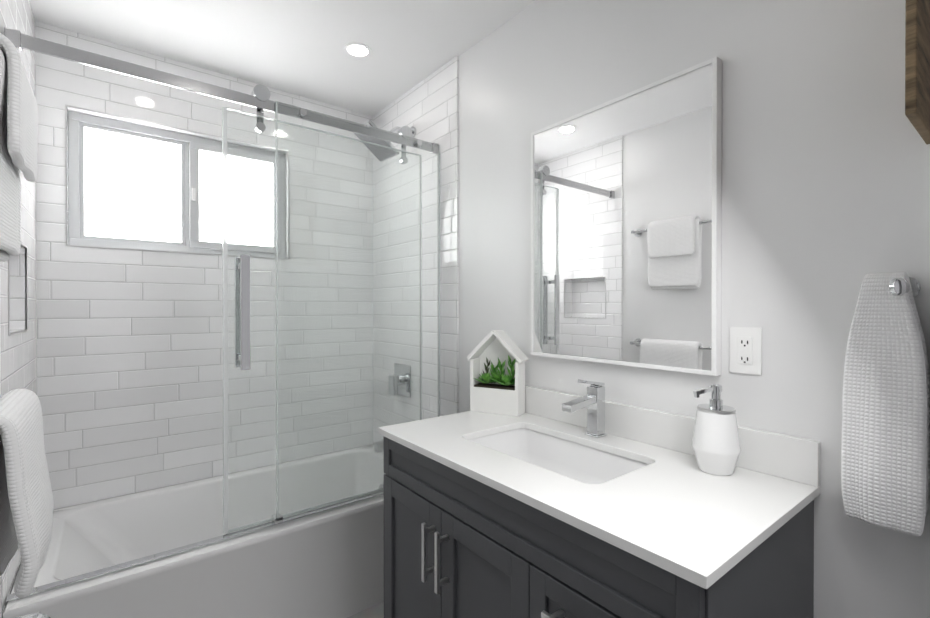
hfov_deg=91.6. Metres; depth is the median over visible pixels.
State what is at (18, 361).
wall tiles
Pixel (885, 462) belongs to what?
towel
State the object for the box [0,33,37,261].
towel
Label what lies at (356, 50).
recessed light
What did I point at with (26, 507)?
towel
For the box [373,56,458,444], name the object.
wall tiles
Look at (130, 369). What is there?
wall tile
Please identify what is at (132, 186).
window unit
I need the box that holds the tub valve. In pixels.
[389,363,410,397]
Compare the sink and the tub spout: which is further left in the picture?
the tub spout
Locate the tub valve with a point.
(398, 381)
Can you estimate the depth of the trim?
1.59 m
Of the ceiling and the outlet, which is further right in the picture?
the outlet
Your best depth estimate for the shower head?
2.27 m
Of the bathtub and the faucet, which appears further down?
the bathtub
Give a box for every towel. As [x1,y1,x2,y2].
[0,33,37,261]
[0,389,53,597]
[841,272,929,535]
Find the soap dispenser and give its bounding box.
[692,384,740,475]
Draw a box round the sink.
[470,428,649,483]
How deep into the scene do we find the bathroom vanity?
1.05 m
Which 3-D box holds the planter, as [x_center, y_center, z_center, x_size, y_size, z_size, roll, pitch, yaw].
[0.119,0.239,1.731,0.232,0.314,0.111,0,0,29]
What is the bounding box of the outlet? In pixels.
[730,327,761,374]
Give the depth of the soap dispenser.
1.08 m
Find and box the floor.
[347,601,383,617]
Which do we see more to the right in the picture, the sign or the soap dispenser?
the sign
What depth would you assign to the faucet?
1.40 m
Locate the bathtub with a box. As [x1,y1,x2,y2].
[3,445,384,617]
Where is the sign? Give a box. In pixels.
[905,0,929,143]
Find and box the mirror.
[531,57,721,375]
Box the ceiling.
[30,0,535,115]
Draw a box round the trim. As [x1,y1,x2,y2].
[8,242,27,335]
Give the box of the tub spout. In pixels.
[374,440,383,452]
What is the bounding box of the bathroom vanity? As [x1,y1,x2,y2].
[378,379,820,617]
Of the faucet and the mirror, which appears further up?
the mirror
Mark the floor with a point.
(376, 611)
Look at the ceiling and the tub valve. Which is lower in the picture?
the tub valve
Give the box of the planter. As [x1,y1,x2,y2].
[466,330,528,416]
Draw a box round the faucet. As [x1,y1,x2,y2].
[562,379,606,437]
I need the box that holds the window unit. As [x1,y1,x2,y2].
[65,104,289,259]
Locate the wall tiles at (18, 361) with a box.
[0,0,36,617]
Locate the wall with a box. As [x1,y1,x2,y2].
[459,0,929,617]
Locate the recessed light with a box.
[344,42,370,57]
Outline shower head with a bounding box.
[353,120,415,161]
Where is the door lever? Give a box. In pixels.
[16,612,49,617]
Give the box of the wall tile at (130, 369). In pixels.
[35,21,372,509]
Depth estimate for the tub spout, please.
2.45 m
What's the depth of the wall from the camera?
1.10 m
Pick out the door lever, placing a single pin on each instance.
(36, 615)

